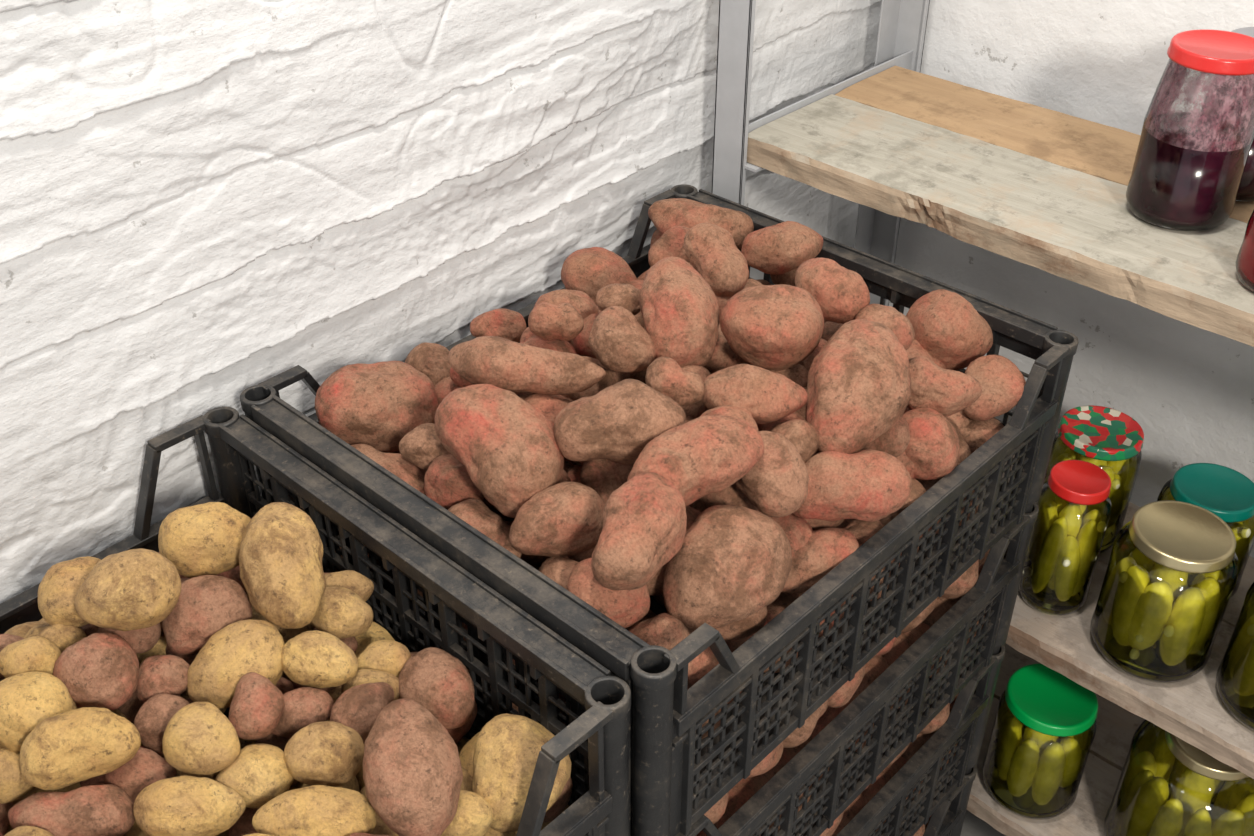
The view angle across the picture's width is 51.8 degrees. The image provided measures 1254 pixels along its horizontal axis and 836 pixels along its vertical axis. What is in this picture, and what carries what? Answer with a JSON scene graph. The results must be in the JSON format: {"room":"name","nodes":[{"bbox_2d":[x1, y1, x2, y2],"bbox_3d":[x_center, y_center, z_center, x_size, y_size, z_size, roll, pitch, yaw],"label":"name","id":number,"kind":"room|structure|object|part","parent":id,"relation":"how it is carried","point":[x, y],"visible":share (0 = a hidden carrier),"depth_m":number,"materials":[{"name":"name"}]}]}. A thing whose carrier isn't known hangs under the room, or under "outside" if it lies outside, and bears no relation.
{"room":"root cellar","nodes":[
{"label":"root cellar","id":0,"kind":"room"},
{"bbox_2d":[0,0,881,602],"bbox_3d":[-0.562,-0.121,0.779,0.024,2.500,2.660,28,44,34],"label":"wall","id":1,"kind":"structure","parent":0,"point":[203,202],"depth_m":1.10,"materials":[{"name":"white paint"}]},
{"bbox_2d":[960,810,1004,835],"bbox_3d":[0.300,1.388,0.852,2.450,0.050,2.660,28,44,34],"label":"floor","id":2,"kind":"structure","parent":0,"point":[972,825],"depth_m":1.91,"materials":[{"name":"concrete"}]},
{"bbox_2d":[711,0,1253,835],"bbox_3d":[0.698,-0.140,1.152,1.321,2.100,0.354,28,44,34],"label":"storage shelf","id":3,"kind":"object","parent":2,"relation":"on","point":[1041,188],"visible":0.26,"depth_m":1.37,"materials":[{"name":"wood"}]},
{"bbox_3d":[0.125,-0.326,1.417,0.042,2.100,0.042,28,44,34],"label":"post","id":4,"kind":"part","parent":3,"relation":"part of","materials":[{"name":"grey metal"}]},
{"bbox_3d":[0.339,-0.458,1.603,0.042,2.100,0.042,28,44,34],"label":"post","id":5,"kind":"part","parent":3,"relation":"part of","materials":[{"name":"grey metal"}]},
{"bbox_2d":[982,663,1097,819],"bbox_3d":[0.504,0.395,1.575,0.116,0.164,0.116,28,44,34],"label":"pickle jar","id":6,"kind":"object","parent":3,"relation":"on","point":[1043,733],"visible":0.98,"depth_m":1.55,"materials":[{"name":"clear glass"}]},
{"bbox_3d":[0.504,0.333,1.532,0.106,0.013,0.106,28,44,34],"label":"lid","id":7,"kind":"part","parent":6,"relation":"part of","materials":[{"name":"green metal"}]},
{"bbox_2d":[1018,460,1110,615],"bbox_3d":[0.486,0.133,1.429,0.078,0.170,0.078,28,44,34],"label":"pickle jar","id":8,"kind":"object","parent":3,"relation":"on","point":[1070,526],"visible":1,"depth_m":1.41,"materials":[{"name":"clear glass"}]},
{"bbox_3d":[0.486,0.068,1.384,0.064,0.013,0.064,28,44,34],"label":"lid","id":9,"kind":"part","parent":8,"relation":"part of","materials":[{"name":"red metal"}]},
{"bbox_2d":[1043,405,1143,552],"bbox_3d":[0.546,0.074,1.527,0.102,0.154,0.102,28,44,34],"label":"pickle jar","id":10,"kind":"object","parent":3,"relation":"on","point":[1110,439],"visible":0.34,"depth_m":1.50,"materials":[{"name":"clear glass"}]},
{"bbox_3d":[0.546,0.016,1.487,0.094,0.013,0.094,28,44,34],"label":"lid","id":11,"kind":"part","parent":10,"relation":"part of","materials":[{"name":"multicoloured metal"}]},
{"bbox_2d":[1090,500,1238,682],"bbox_3d":[0.570,0.182,1.366,0.124,0.164,0.124,28,44,34],"label":"pickle jar","id":12,"kind":"object","parent":3,"relation":"on","point":[1171,576],"visible":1,"depth_m":1.34,"materials":[{"name":"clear glass"}]},
{"bbox_3d":[0.570,0.120,1.322,0.102,0.013,0.102,28,44,34],"label":"lid","id":13,"kind":"part","parent":12,"relation":"part of","materials":[{"name":"gold metal"}]},
{"bbox_2d":[1104,720,1253,835],"bbox_3d":[0.652,0.435,1.488,0.160,0.198,0.160,28,44,34],"label":"pickle jar","id":14,"kind":"object","parent":3,"relation":"on","point":[1157,761],"visible":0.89,"depth_m":1.47,"materials":[{"name":"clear glass"}]},
{"bbox_3d":[0.652,0.359,1.434,0.100,0.013,0.100,28,44,34],"label":"lid","id":15,"kind":"part","parent":14,"relation":"part of","materials":[{"name":"gold metal"}]},
{"bbox_2d":[1126,29,1253,230],"bbox_3d":[0.533,-0.268,1.204,0.098,0.164,0.098,28,44,34],"label":"jar","id":16,"kind":"object","parent":3,"relation":"on","point":[1188,169],"visible":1,"depth_m":1.19,"materials":[{"name":"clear glass"}]},
{"bbox_3d":[0.533,-0.330,1.161,0.086,0.013,0.086,28,44,34],"label":"lid","id":17,"kind":"part","parent":16,"relation":"part of","materials":[{"name":"red metal"}]},
{"bbox_2d":[1157,463,1253,597],"bbox_3d":[0.651,0.131,1.463,0.110,0.134,0.110,28,44,34],"label":"pickle jar","id":18,"kind":"object","parent":3,"relation":"on","point":[1227,493],"visible":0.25,"depth_m":1.43,"materials":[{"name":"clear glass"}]},
{"bbox_3d":[0.651,0.081,1.428,0.092,0.013,0.092,28,44,34],"label":"lid","id":19,"kind":"part","parent":18,"relation":"part of","materials":[{"name":"teal metal"}]},
{"bbox_2d":[1201,27,1253,201],"bbox_3d":[0.609,-0.296,1.260,0.090,0.148,0.090,28,44,34],"label":"jar","id":20,"kind":"object","parent":3,"relation":"on","point":[1246,188],"visible":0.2,"depth_m":1.25,"materials":[{"name":"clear glass"}]},
{"bbox_3d":[0.609,-0.352,1.221,0.080,0.013,0.080,28,44,34],"label":"lid","id":21,"kind":"part","parent":20,"relation":"part of","materials":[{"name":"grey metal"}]},
{"bbox_2d":[1216,582,1253,730],"bbox_3d":[0.676,0.229,1.298,0.122,0.164,0.122,28,44,34],"label":"pickle jar","id":22,"kind":"object","parent":3,"relation":"on","point":[1235,672],"visible":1,"depth_m":1.32,"materials":[{"name":"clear glass"}]},
{"bbox_2d":[1235,210,1253,291],"bbox_3d":[0.581,-0.160,1.108,0.090,0.098,0.090,28,44,34],"label":"jar","id":23,"kind":"object","parent":3,"relation":"on","point":[1244,262],"visible":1,"depth_m":1.12,"materials":[{"name":"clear glass"}]},
{"bbox_3d":[0.040,0.676,1.641,0.484,0.202,0.580,28,44,34],"label":"plastic crate","id":24,"kind":"object","parent":2,"relation":"on","visible":0},
{"bbox_2d":[923,766,976,835],"bbox_3d":[0.040,0.516,1.528,0.484,0.202,0.580,28,44,34],"label":"plastic crate","id":25,"kind":"object","parent":24,"relation":"on","point":[948,819],"visible":0.08,"depth_m":1.51,"materials":[{"name":"black plastic"}]},
{"bbox_2d":[836,645,1004,835],"bbox_3d":[0.040,0.356,1.415,0.484,0.202,0.580,28,44,34],"label":"plastic crate","id":26,"kind":"object","parent":25,"relation":"on","point":[966,723],"visible":0.18,"depth_m":1.38,"materials":[{"name":"black plastic"}]},
{"bbox_2d":[470,503,1038,835],"bbox_3d":[0.040,0.196,1.302,0.484,0.202,0.580,28,44,34],"label":"plastic crate","id":27,"kind":"object","parent":26,"relation":"on","point":[995,591],"visible":0.2,"depth_m":1.21,"materials":[{"name":"black plastic"}]},
{"bbox_2d":[240,184,1078,835],"bbox_3d":[0.040,0.036,1.190,0.484,0.202,0.580,28,44,34],"label":"plastic crate","id":28,"kind":"object","parent":27,"relation":"on","point":[676,776],"visible":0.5,"depth_m":1.02,"materials":[{"name":"black plastic"}]},
{"bbox_2d":[301,198,1025,738],"bbox_3d":[0.045,0.005,1.161,0.482,0.293,0.561,28,44,34],"label":"potatoes","id":29,"kind":"object","parent":28,"relation":"in","point":[707,440],"visible":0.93,"depth_m":1.02,"materials":[{"name":"brown food"}]},
{"bbox_2d":[696,548,990,835],"bbox_3d":[0.044,0.196,1.302,0.456,0.185,0.583,28,44,34],"label":"potatoes","id":30,"kind":"object","parent":27,"relation":"in","point":[816,722],"visible":0.02,"depth_m":1.17,"materials":[{"name":"brown food"}]},
{"bbox_2d":[820,694,957,835],"bbox_3d":[0.044,0.356,1.415,0.456,0.185,0.583,28,44,34],"label":"potatoes","id":31,"kind":"object","parent":26,"relation":"in","point":[871,790],"visible":0.02,"depth_m":1.35,"materials":[{"name":"brown food"}]},
{"bbox_2d":[913,815,931,835],"bbox_3d":[0.044,0.517,1.528,0.456,0.185,0.583,28,44,34],"label":"potatoes","id":32,"kind":"object","parent":25,"relation":"in","point":[920,832],"visible":0.02,"depth_m":1.48,"materials":[{"name":"brown food"}]},
{"bbox_2d":[889,0,1253,558],"bbox_3d":[1.201,-0.195,0.883,2.420,2.500,0.006,28,44,34],"label":"wall","id":33,"kind":"structure","parent":0,"point":[1189,387],"depth_m":1.58,"materials":[{"name":"white paint"}]},
{"bbox_3d":[-0.366,0.443,0.967,0.484,0.200,0.580,28,44,34],"label":"plastic crate","id":34,"kind":"object","parent":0,"visible":0},
{"bbox_2d":[0,406,630,835],"bbox_3d":[-0.366,0.285,0.856,0.484,0.200,0.580,28,44,34],"label":"plastic crate","id":35,"kind":"object","parent":34,"relation":"on","point":[237,444],"visible":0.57,"depth_m":0.95,"materials":[{"name":"black plastic"}]},
{"bbox_2d":[0,502,572,835],"bbox_3d":[-0.366,0.282,0.850,0.462,0.288,0.576,28,44,34],"label":"potatoes","id":36,"kind":"object","parent":35,"relation":"in","point":[114,702],"visible":1,"depth_m":0.85,"materials":[{"name":"yellow food"}]}
]}

